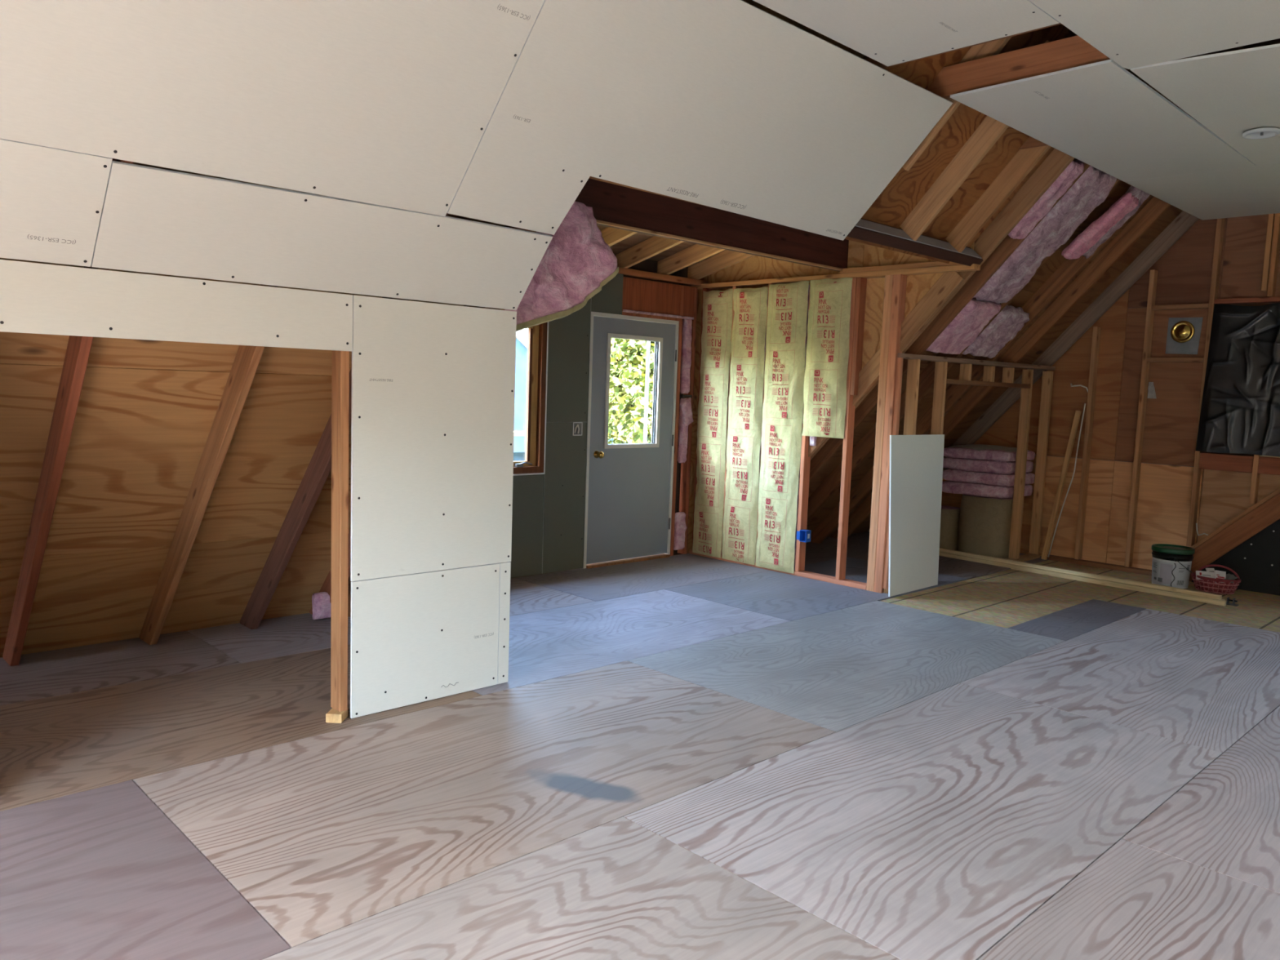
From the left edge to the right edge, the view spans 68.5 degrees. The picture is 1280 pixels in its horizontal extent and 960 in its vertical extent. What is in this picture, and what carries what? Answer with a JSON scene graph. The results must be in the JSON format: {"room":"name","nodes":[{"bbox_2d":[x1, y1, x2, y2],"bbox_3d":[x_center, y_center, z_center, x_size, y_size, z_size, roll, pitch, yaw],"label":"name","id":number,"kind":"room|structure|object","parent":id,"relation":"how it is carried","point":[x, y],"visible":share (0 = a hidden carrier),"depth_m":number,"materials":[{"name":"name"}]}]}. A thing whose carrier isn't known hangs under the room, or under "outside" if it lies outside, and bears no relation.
{"room":"unfinished attic","nodes":[
{"label":"unfinished attic","id":0,"kind":"room"},
{"bbox_2d":[0,259,516,718],"bbox_3d":[-2.555,0.208,2.850,5.252,1.844,0.104,-3,8,-44],"label":"wall","id":1,"kind":"structure","parent":0,"point":[433,384],"depth_m":4.18,"materials":[{"name":"paint"}]},
{"bbox_2d":[347,231,536,617],"bbox_3d":[-1.015,-0.729,4.985,0.030,3.440,3.170,-3,8,-44],"label":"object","id":2,"kind":"object","parent":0,"point":[349,581],"depth_m":5.89,"materials":[{"name":"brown wood"}]},
{"bbox_2d":[0,0,952,310],"bbox_3d":[-0.995,-1.332,3.307,6.262,1.230,1.130,-3,8,-44],"label":"sloped ceiling","id":3,"kind":"structure","parent":0,"point":[409,114],"depth_m":3.51,"materials":[{"name":"paint"}]},
{"bbox_2d":[510,253,707,577],"bbox_3d":[-0.775,-0.550,7.353,3.736,3.200,0.157,-3,8,-44],"label":"wall","id":4,"kind":"structure","parent":0,"point":[548,513],"depth_m":7.53,"materials":[{"name":"grey paint"}]},
{"bbox_2d":[513,322,547,474],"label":"window","id":5,"kind":"structure","parent":4,"relation":"in","point":[533,463],"depth_m":7.27,"materials":[{"name":"brown wood"}]},
{"bbox_2d":[573,422,582,435],"bbox_3d":[-0.511,-0.413,7.566,0.096,0.107,0.056,-3,8,-44],"label":"switch box","id":6,"kind":"object","parent":4,"relation":"attached to","point":[577,426],"visible":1,"depth_m":7.55,"materials":[{"name":"white plastic"}]},
{"bbox_2d":[582,311,679,568],"bbox_3d":[-0.081,-0.332,8.011,1.019,2.097,0.192,-3,8,-44],"label":"door","id":7,"kind":"structure","parent":4,"relation":"in","point":[628,486],"depth_m":8.02,"materials":[{"name":"grey paint"}]},
{"bbox_2d":[622,309,693,319],"bbox_3d":[0.170,-1.421,8.074,0.863,0.022,0.017,-3,8,-44],"label":"fibre seam","id":8,"kind":"object","parent":4,"relation":"attached to","point":[624,310],"visible":1,"depth_m":8.05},
{"bbox_2d":[676,398,688,462],"bbox_3d":[0.386,-0.444,8.432,0.088,0.580,0.073,-3,8,-44],"label":"strip","id":9,"kind":"object","parent":4,"relation":"attached to","point":[682,437],"visible":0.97,"depth_m":8.41,"materials":[{"name":"pink fabric"}]},
{"bbox_2d":[680,318,692,393],"bbox_3d":[0.410,-1.105,8.367,0.093,0.670,0.074,-3,8,-44],"label":"insulation","id":10,"kind":"object","parent":4,"relation":"attached to","point":[686,356],"visible":1,"depth_m":8.34},
{"bbox_2d":[680,397,693,426],"bbox_3d":[0.418,-0.606,8.398,0.167,0.270,0.065,-3,8,-44],"label":"tuft","id":11,"kind":"object","parent":4,"relation":"attached to","point":[686,406],"visible":1,"depth_m":8.37,"materials":[{"name":"pink fabric"}]},
{"bbox_2d":[0,531,1279,959],"bbox_3d":[1.606,1.409,3.109,12.100,0.300,10.550,-3,8,-44],"label":"floor","id":12,"kind":"structure","parent":0,"point":[688,756],"depth_m":3.56,"materials":[{"name":"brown wood"}]},
{"bbox_2d":[311,591,331,619],"bbox_3d":[-1.950,0.770,5.767,0.128,0.160,0.112,-3,8,-44],"label":"tuft","id":13,"kind":"object","parent":12,"relation":"on","point":[321,604],"visible":0.8,"depth_m":5.72,"materials":[{"name":"pink fabric"}]},
{"bbox_2d":[325,707,348,723],"bbox_3d":[-1.330,1.033,4.124,0.070,0.040,0.084,2,6,2],"label":"wood block","id":14,"kind":"object","parent":12,"relation":"on","point":[333,716],"visible":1,"depth_m":4.08,"materials":[{"name":"beige wood"}]},
{"bbox_2d":[673,511,686,550],"bbox_3d":[0.357,0.461,8.518,0.127,0.340,0.097,-3,8,-44],"label":"tuft","id":15,"kind":"object","parent":12,"relation":"on","point":[680,526],"visible":1,"depth_m":8.48,"materials":[{"name":"pink fabric"}]},
{"bbox_2d":[888,434,944,596],"bbox_3d":[2.149,0.256,7.291,0.797,1.213,0.075,-3,8,-44],"label":"drywall offcut","id":16,"kind":"object","parent":12,"relation":"on","point":[916,461],"visible":1,"depth_m":7.26,"materials":[{"name":"paper"}]},
{"bbox_2d":[939,505,960,551],"bbox_3d":[3.033,0.481,9.379,0.278,0.420,0.303,-3,8,-44],"label":"bale","id":17,"kind":"object","parent":12,"relation":"on","point":[950,516],"visible":0.47,"depth_m":9.23},
{"bbox_2d":[957,493,1013,559],"bbox_3d":[3.406,0.441,9.133,0.486,0.575,0.530,-3,8,-44],"label":"cardboard box","id":18,"kind":"object","parent":12,"relation":"on","point":[984,522],"visible":0.7,"depth_m":8.92,"materials":[{"name":"brown cardboard"}]},
{"bbox_2d":[942,480,1032,498],"bbox_3d":[3.357,0.079,9.104,0.580,0.126,0.663,-3,8,-44],"label":"insulation batt","id":19,"kind":"object","parent":18,"relation":"on","point":[948,486],"visible":0.62,"depth_m":8.90,"materials":[{"name":"pink fabric"}]},
{"bbox_2d":[942,468,1035,486],"bbox_3d":[3.372,-0.032,9.083,0.580,0.124,0.663,-3,8,-44],"label":"insulation batt","id":20,"kind":"object","parent":19,"relation":"on","point":[971,477],"visible":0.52,"depth_m":8.89,"materials":[{"name":"pink fabric"}]},
{"bbox_2d":[942,457,1033,474],"bbox_3d":[3.358,-0.148,9.089,0.580,0.126,0.662,-3,8,-44],"label":"insulation batt","id":21,"kind":"object","parent":20,"relation":"on","point":[959,464],"visible":0.65,"depth_m":8.87,"materials":[{"name":"pink fabric"}]},
{"bbox_2d":[943,444,1035,462],"bbox_3d":[3.369,-0.266,9.071,0.580,0.130,0.662,-3,8,-44],"label":"insulation batt","id":22,"kind":"object","parent":21,"relation":"on","point":[975,451],"visible":0.93,"depth_m":8.92,"materials":[{"name":"pink fabric"}]},
{"bbox_2d":[1040,410,1081,559],"bbox_3d":[3.963,0.054,8.841,0.248,1.425,0.049,4,6,19],"label":"stick","id":23,"kind":"object","parent":12,"relation":"on","point":[1077,413],"visible":1,"depth_m":8.83,"materials":[{"name":"brown wood"}]},
{"bbox_2d":[938,551,1226,606],"bbox_3d":[3.668,0.827,8.120,0.041,0.040,2.478,-3,7,-41],"label":"board","id":24,"kind":"object","parent":12,"relation":"on","point":[1131,587],"visible":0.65,"depth_m":7.91,"materials":[{"name":"beige wood"}]},
{"bbox_2d":[1151,543,1195,588],"bbox_3d":[4.493,0.728,7.941,0.318,0.330,0.318,-3,8,-44],"label":"pail","id":25,"kind":"object","parent":12,"relation":"on","point":[1171,564],"visible":0.97,"depth_m":7.83,"materials":[{"name":"white plastic"}]},
{"bbox_2d":[1157,577,1162,582],"bbox_3d":[4.367,0.837,7.886,0.003,0.035,0.039,-1,6,-28],"label":"print","id":26,"kind":"object","parent":25,"relation":"attached to","point":[1159,579],"depth_m":7.89,"materials":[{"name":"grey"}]},
{"bbox_2d":[1191,564,1240,595],"bbox_3d":[4.740,0.811,7.733,0.284,0.220,0.358,-3,7,-41],"label":"wicker basket","id":27,"kind":"object","parent":12,"relation":"on","point":[1228,588],"visible":0.93,"depth_m":7.65,"materials":[{"name":"red wicker"}]},
{"bbox_2d":[1195,570,1215,579],"bbox_3d":[4.655,0.788,7.719,0.150,0.068,0.056,4,6,20],"label":"paper packet","id":28,"kind":"object","parent":27,"relation":"in","point":[1206,574],"visible":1,"depth_m":7.72,"materials":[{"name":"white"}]},
{"bbox_2d":[1205,568,1215,572],"bbox_3d":[4.721,0.756,7.764,0.070,0.049,0.048,1,6,-6],"label":"paper packet","id":29,"kind":"object","parent":27,"relation":"in","point":[1212,570],"visible":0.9,"depth_m":7.77,"materials":[{"name":"grey paper"}]},
{"bbox_2d":[1214,569,1226,583],"bbox_3d":[4.725,0.793,7.647,0.075,0.101,0.092,5,6,29],"label":"paper packet","id":30,"kind":"object","parent":27,"relation":"in","point":[1219,574],"visible":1,"depth_m":7.65,"materials":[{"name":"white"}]},
{"bbox_2d":[1222,573,1238,582],"bbox_3d":[4.796,0.794,7.667,0.190,0.058,0.130,-3,8,-44],"label":"cloth","id":31,"kind":"object","parent":27,"relation":"in","point":[1228,576],"visible":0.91,"depth_m":7.62,"materials":[{"name":"grey fabric"}]},
{"bbox_2d":[1226,596,1238,606],"bbox_3d":[4.572,0.938,7.248,0.055,0.053,0.075,-3,8,-44],"label":"metal bracket","id":32,"kind":"object","parent":12,"relation":"on","point":[1233,600],"visible":1,"depth_m":7.24,"materials":[{"name":"metal"}]},
{"label":"board","id":33,"kind":"object","parent":12,"relation":"on","visible":0},
{"bbox_2d":[939,547,1222,599],"bbox_3d":[3.680,0.789,8.148,0.040,0.030,2.428,-3,7,-41],"label":"board","id":34,"kind":"object","parent":33,"relation":"on","point":[944,550],"visible":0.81,"depth_m":7.98,"materials":[{"name":"beige wood"}]},
{"bbox_2d":[0,0,1279,666],"bbox_3d":[1.740,-0.891,2.829,12.200,6.109,11.233,-3,8,-44],"label":"roof slope","id":35,"kind":"object","parent":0,"point":[149,489],"visible":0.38,"depth_m":4.89,"materials":[{"name":"brown wood"}]},
{"bbox_2d":[504,201,618,331],"bbox_3d":[-0.440,-1.117,4.998,0.746,0.740,0.171,-3,8,-44],"label":"draped batt","id":36,"kind":"object","parent":35,"relation":"hanging from","point":[577,262],"visible":0.64,"depth_m":5.01,"materials":[{"name":"pink fabric"}]},
{"bbox_2d":[926,297,1000,354],"bbox_3d":[2.509,-1.198,7.323,0.527,0.429,0.413,-3,8,-44],"label":"insulation","id":37,"kind":"object","parent":35,"relation":"attached to","point":[965,328],"visible":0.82,"depth_m":7.24},
{"bbox_2d":[961,304,1029,358],"bbox_3d":[2.935,-1.224,7.752,0.554,0.419,0.400,-3,8,-44],"label":"insulation","id":38,"kind":"object","parent":35,"relation":"attached to","point":[1005,326],"visible":0.76,"depth_m":7.66},
{"bbox_2d":[973,165,1116,303],"bbox_3d":[2.932,-1.778,6.851,0.539,0.919,0.851,-3,8,-44],"label":"insulation","id":39,"kind":"object","parent":35,"relation":"attached to","point":[1093,187],"visible":0.78,"depth_m":6.75},
{"bbox_2d":[1008,160,1084,239],"bbox_3d":[2.760,-1.916,6.424,0.210,0.493,0.455,-3,8,-44],"label":"insulation","id":40,"kind":"object","parent":35,"relation":"attached to","point":[1045,203],"visible":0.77,"depth_m":6.37},
{"bbox_2d":[1061,192,1138,259],"bbox_3d":[3.438,-1.888,7.022,0.490,0.460,0.202,5,6,26],"label":"insulation","id":41,"kind":"object","parent":35,"relation":"hanging from","point":[1126,203],"visible":1,"depth_m":6.97},
{"bbox_2d":[1082,185,1150,258],"bbox_3d":[3.611,-1.974,7.200,0.472,0.490,0.308,7,7,39],"label":"insulation","id":42,"kind":"object","parent":35,"relation":"attached to","point":[1142,196],"visible":0.32,"depth_m":7.19},
{"bbox_2d":[574,177,848,279],"bbox_3d":[0.230,-2.056,6.204,3.900,1.098,3.760,-3,8,-44],"label":"ceiling beam","id":43,"kind":"structure","parent":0,"point":[637,226],"depth_m":6.60,"materials":[{"name":"brown wood"}]},
{"bbox_2d":[687,240,980,593],"bbox_3d":[1.594,-0.705,7.435,0.123,3.841,3.350,-3,8,-44],"label":"wall","id":44,"kind":"structure","parent":0,"point":[887,285],"depth_m":7.26,"materials":[{"name":"brown wood"}]},
{"bbox_2d":[692,288,733,558],"bbox_3d":[0.656,-0.496,8.354,0.134,2.358,0.351,-3,8,-44],"label":"insulation batt","id":45,"kind":"object","parent":44,"relation":"attached to","point":[716,344],"visible":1,"depth_m":8.30,"materials":[{"name":"yellow paper"}]},
{"bbox_2d":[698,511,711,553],"bbox_3d":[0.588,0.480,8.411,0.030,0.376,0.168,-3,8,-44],"label":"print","id":46,"kind":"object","parent":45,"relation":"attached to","point":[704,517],"depth_m":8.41},
{"bbox_2d":[694,510,718,551],"bbox_3d":[0.588,0.469,8.409,0.026,0.370,0.267,-3,8,-42],"label":"print","id":47,"kind":"object","parent":45,"relation":"attached to","point":[706,522],"depth_m":8.39,"materials":[{"name":"red"}]},
{"bbox_2d":[701,444,715,506],"bbox_3d":[0.604,-0.046,8.356,0.016,0.543,0.164,-3,8,-44],"label":"print","id":48,"kind":"object","parent":45,"relation":"attached to","point":[708,451],"depth_m":8.36},
{"bbox_2d":[697,443,720,506],"bbox_3d":[0.608,-0.047,8.360,0.029,0.559,0.262,-3,8,-44],"label":"print","id":49,"kind":"object","parent":45,"relation":"attached to","point":[708,455],"depth_m":8.35,"materials":[{"name":"red"}]},
{"bbox_2d":[704,374,718,437],"bbox_3d":[0.624,-0.654,8.295,0.019,0.546,0.165,-3,8,-44],"label":"print","id":50,"kind":"object","parent":45,"relation":"attached to","point":[711,381],"depth_m":8.29},
{"bbox_2d":[698,373,724,438],"bbox_3d":[0.628,-0.655,8.300,0.028,0.562,0.263,-3,8,-44],"label":"print","id":51,"kind":"object","parent":45,"relation":"attached to","point":[711,402],"depth_m":8.29,"materials":[{"name":"red"}]},
{"bbox_2d":[707,304,720,367],"bbox_3d":[0.647,-1.262,8.235,0.017,0.548,0.168,-3,8,-44],"label":"print","id":52,"kind":"object","parent":45,"relation":"attached to","point":[713,310],"depth_m":8.23},
{"bbox_2d":[702,302,727,368],"bbox_3d":[0.653,-1.264,8.242,0.034,0.566,0.267,-3,8,-44],"label":"print","id":53,"kind":"object","parent":45,"relation":"attached to","point":[714,314],"depth_m":8.22,"materials":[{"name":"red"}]},
{"bbox_2d":[721,286,768,564],"bbox_3d":[0.909,-0.460,8.089,0.139,2.356,0.382,-3,8,-44],"label":"insulation batt","id":54,"kind":"object","parent":44,"relation":"attached to","point":[748,348],"visible":0.99,"depth_m":8.04,"materials":[{"name":"yellow paper"}]},
{"bbox_2d":[728,506,744,561],"bbox_3d":[0.839,0.470,8.144,0.035,0.466,0.170,-3,8,-44],"label":"print","id":55,"kind":"object","parent":54,"relation":"attached to","point":[735,514],"depth_m":8.15},
{"bbox_2d":[724,505,750,555],"bbox_3d":[0.840,0.460,8.144,0.020,0.462,0.269,-3,8,-44],"label":"print","id":56,"kind":"object","parent":54,"relation":"attached to","point":[737,517],"depth_m":8.14,"materials":[{"name":"red"}]},
{"bbox_2d":[733,435,747,500],"bbox_3d":[0.858,-0.101,8.087,0.173,0.543,0.021,7,8,42],"label":"print","id":57,"kind":"object","parent":54,"relation":"attached to","point":[740,442],"depth_m":8.08},
{"bbox_2d":[728,435,753,502],"bbox_3d":[0.860,-0.102,8.089,0.034,0.559,0.268,-3,8,-44],"label":"print","id":58,"kind":"object","parent":54,"relation":"attached to","point":[740,447],"depth_m":8.08,"materials":[{"name":"red"}]},
{"bbox_2d":[736,364,750,429],"bbox_3d":[0.881,-0.710,8.027,0.013,0.545,0.166,-3,8,-44],"label":"print","id":59,"kind":"object","parent":54,"relation":"attached to","point":[743,371],"depth_m":8.03},
{"bbox_2d":[730,364,756,430],"bbox_3d":[0.883,-0.711,8.031,0.019,0.561,0.265,-3,8,-44],"label":"print","id":60,"kind":"object","parent":54,"relation":"attached to","point":[744,376],"depth_m":8.03,"materials":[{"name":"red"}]},
{"bbox_2d":[738,292,753,356],"bbox_3d":[0.900,-1.318,7.968,0.012,0.546,0.167,-3,8,-43],"label":"print","id":61,"kind":"object","parent":54,"relation":"attached to","point":[745,299],"depth_m":7.97},
{"bbox_2d":[733,290,760,357],"bbox_3d":[0.906,-1.321,7.974,0.024,0.564,0.266,-3,8,-44],"label":"print","id":62,"kind":"object","parent":54,"relation":"attached to","point":[747,320],"depth_m":7.96,"materials":[{"name":"red"}]},
{"bbox_2d":[755,280,809,573],"bbox_3d":[1.187,-0.433,7.805,0.135,2.386,0.417,-3,8,-44],"label":"insulation batt","id":63,"kind":"object","parent":44,"relation":"attached to","point":[786,336],"visible":1,"depth_m":7.75,"materials":[{"name":"yellow paper"}]},
{"bbox_2d":[764,497,780,564],"bbox_3d":[1.106,0.430,7.858,0.017,0.541,0.164,-3,8,-42],"label":"print","id":64,"kind":"object","parent":63,"relation":"attached to","point":[772,505],"depth_m":7.86},
{"bbox_2d":[759,497,786,566],"bbox_3d":[1.110,0.428,7.862,0.027,0.557,0.262,-3,8,-44],"label":"print","id":65,"kind":"object","parent":63,"relation":"attached to","point":[773,510],"depth_m":7.85,"materials":[{"name":"red"}]},
{"bbox_2d":[768,425,784,491],"bbox_3d":[1.131,-0.179,7.802,0.024,0.542,0.166,-3,8,-44],"label":"print","id":66,"kind":"object","parent":63,"relation":"attached to","point":[776,433],"depth_m":7.80},
{"bbox_2d":[763,424,791,493],"bbox_3d":[1.135,-0.180,7.802,0.026,0.560,0.268,-3,8,-44],"label":"print","id":67,"kind":"object","parent":63,"relation":"attached to","point":[777,438],"depth_m":7.79,"materials":[{"name":"red"}]},
{"bbox_2d":[772,351,788,417],"bbox_3d":[1.152,-0.787,7.738,0.017,0.542,0.173,-3,8,-44],"label":"print","id":68,"kind":"object","parent":63,"relation":"attached to","point":[780,358],"depth_m":7.74},
{"bbox_2d":[766,349,795,418],"bbox_3d":[1.155,-0.790,7.743,0.021,0.562,0.271,-3,8,-44],"label":"print","id":69,"kind":"object","parent":63,"relation":"attached to","point":[780,363],"depth_m":7.73,"materials":[{"name":"red"}]},
{"bbox_2d":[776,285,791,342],"bbox_3d":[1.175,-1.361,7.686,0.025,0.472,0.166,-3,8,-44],"label":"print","id":70,"kind":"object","parent":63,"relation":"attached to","point":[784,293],"depth_m":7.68},
{"bbox_2d":[769,285,798,343],"bbox_3d":[1.176,-1.352,7.691,0.023,0.470,0.269,-3,8,-44],"label":"print","id":71,"kind":"object","parent":63,"relation":"attached to","point":[784,300],"depth_m":7.68,"materials":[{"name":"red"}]},
{"bbox_2d":[795,528,811,542],"bbox_3d":[1.344,0.456,7.707,0.069,0.094,0.095,-3,8,-44],"label":"outlet box","id":72,"kind":"object","parent":44,"relation":"attached to","point":[803,535],"visible":1,"depth_m":7.70,"materials":[{"name":"blue plastic"}]},
{"bbox_2d":[801,277,852,438],"bbox_3d":[1.493,-0.965,7.455,0.134,1.248,0.407,-3,8,-44],"label":"insulation batt","id":73,"kind":"object","parent":44,"relation":"attached to","point":[827,353],"visible":1,"depth_m":7.40,"materials":[{"name":"yellow paper"}]},
{"bbox_2d":[809,435,816,445],"bbox_3d":[1.401,-0.321,7.599,0.033,0.090,0.062,-3,8,-44],"label":"scrap","id":74,"kind":"object","parent":73,"relation":"hanging from","point":[812,439],"visible":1,"depth_m":7.59,"materials":[{"name":"white paper"}]},
{"bbox_2d":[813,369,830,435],"bbox_3d":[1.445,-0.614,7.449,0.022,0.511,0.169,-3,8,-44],"label":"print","id":75,"kind":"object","parent":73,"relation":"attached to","point":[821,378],"depth_m":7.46},
{"bbox_2d":[808,368,837,435],"bbox_3d":[1.449,-0.615,7.453,0.032,0.524,0.266,-3,8,-44],"label":"print","id":76,"kind":"object","parent":73,"relation":"attached to","point":[822,383],"depth_m":7.45,"materials":[{"name":"red"}]},
{"bbox_2d":[817,291,835,361],"bbox_3d":[1.465,-1.207,7.389,0.021,0.547,0.167,-3,8,-44],"label":"print","id":77,"kind":"object","parent":73,"relation":"attached to","point":[825,300],"depth_m":7.39},
{"bbox_2d":[810,289,843,362],"bbox_3d":[1.466,-1.207,7.391,0.024,0.561,0.265,-3,8,-44],"label":"print","id":78,"kind":"object","parent":73,"relation":"attached to","point":[827,308],"depth_m":7.39,"materials":[{"name":"red"}]},
{"bbox_2d":[882,353,1055,593],"bbox_3d":[2.878,-0.107,8.069,2.769,1.840,0.089,-3,8,-44],"label":"wall","id":79,"kind":"structure","parent":0,"point":[940,380],"depth_m":8.57,"materials":[{"name":"brown wood"}]},
{"bbox_2d":[752,0,1279,220],"bbox_3d":[1.619,-1.872,2.858,11.650,0.236,3.804,-3,8,-44],"label":"ceiling","id":80,"kind":"structure","parent":0,"point":[1076,96],"depth_m":4.63,"materials":[{"name":"paint"}]},
{"bbox_2d":[1242,127,1279,138],"bbox_3d":[3.649,-1.911,5.229,0.184,0.109,0.517,-3,8,-44],"label":"ceiling fitting","id":81,"kind":"object","parent":80,"relation":"attached to","point":[1264,132],"visible":1,"depth_m":5.33,"materials":[{"name":"white plastic"}]},
{"bbox_2d":[941,213,1279,582],"bbox_3d":[5.980,-1.568,6.851,0.164,6.000,10.800,-3,8,-44],"label":"wall","id":82,"kind":"structure","parent":0,"point":[1140,481],"depth_m":8.40,"materials":[{"name":"brown wood"}]},
{"bbox_2d":[1048,403,1085,557],"bbox_3d":[4.017,0.016,8.855,0.032,1.482,0.237,-3,8,-44],"label":"cable","id":83,"kind":"object","parent":82,"relation":"attached to","point":[1084,403],"visible":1,"depth_m":8.80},
{"bbox_2d":[1070,383,1088,392],"bbox_3d":[4.102,-0.857,8.767,0.174,0.087,0.039,7,8,42],"label":"cable","id":84,"kind":"object","parent":82,"relation":"attached to","point":[1070,384],"visible":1,"depth_m":8.74,"materials":[{"name":"grey plastic"}]},
{"bbox_2d":[1147,382,1156,398],"bbox_3d":[4.558,-0.799,8.358,0.017,0.145,0.091,0,6,-22],"label":"scrap","id":85,"kind":"object","parent":82,"relation":"attached to","point":[1151,390],"visible":1,"depth_m":8.37,"materials":[{"name":"grey paper"}]},
{"bbox_2d":[1165,317,1203,354],"bbox_3d":[4.728,-1.255,8.173,0.039,0.321,0.270,-3,8,-44],"label":"light fixture","id":86,"kind":"object","parent":82,"relation":"in","point":[1184,334],"visible":1,"depth_m":8.17,"materials":[{"name":"gold metal"}]},
{"bbox_2d":[1195,523,1208,536],"bbox_3d":[4.837,0.433,8.085,0.023,0.107,0.140,0,6,-17],"label":"cable","id":87,"kind":"object","parent":82,"relation":"attached to","point":[1196,523],"visible":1,"depth_m":8.12,"materials":[{"name":"white plastic"}]},
{"bbox_2d":[1189,487,1279,577],"bbox_3d":[5.265,0.103,7.567,0.046,1.662,1.755,-3,8,-44],"label":"stair stringer","id":88,"kind":"object","parent":82,"relation":"attached to","point":[1265,512],"visible":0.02,"depth_m":7.84,"materials":[{"name":"brown wood"}]},
{"bbox_2d":[1191,519,1279,595],"bbox_3d":[5.293,0.242,7.558,0.007,1.425,1.420,-3,8,-44],"label":"panel","id":89,"kind":"object","parent":82,"relation":"attached to","point":[1255,561],"visible":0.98,"depth_m":7.77,"materials":[{"name":"fabric"}]},
{"bbox_2d":[1195,302,1279,457],"bbox_3d":[5.218,-0.806,7.544,0.047,1.248,1.262,-3,8,-44],"label":"plastic sheet","id":90,"kind":"object","parent":82,"relation":"attached to","point":[1240,409],"visible":1,"depth_m":7.78,"materials":[{"name":"black plastic"}]},
{"label":"outside","id":91,"kind":"structure","parent":0,"visible":0},
{"label":"ground","id":92,"kind":"structure","parent":91,"visible":0},
{"bbox_2d":[513,329,628,461],"bbox_3d":[-6.937,-1.325,20.701,10.818,7.101,8.545,-3,8,-44],"label":"house","id":93,"kind":"structure","parent":92,"relation":"on","point":[522,338],"depth_m":19.10,"materials":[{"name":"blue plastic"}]},
{"bbox_2d":[608,337,654,444],"bbox_3d":[0.669,-1.347,17.544,3.945,8.311,4.260,2,6,4],"label":"leafy tree","id":94,"kind":"object","parent":92,"relation":"on","point":[628,357],"visible":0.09,"depth_m":16.15,"materials":[{"name":"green plant"}]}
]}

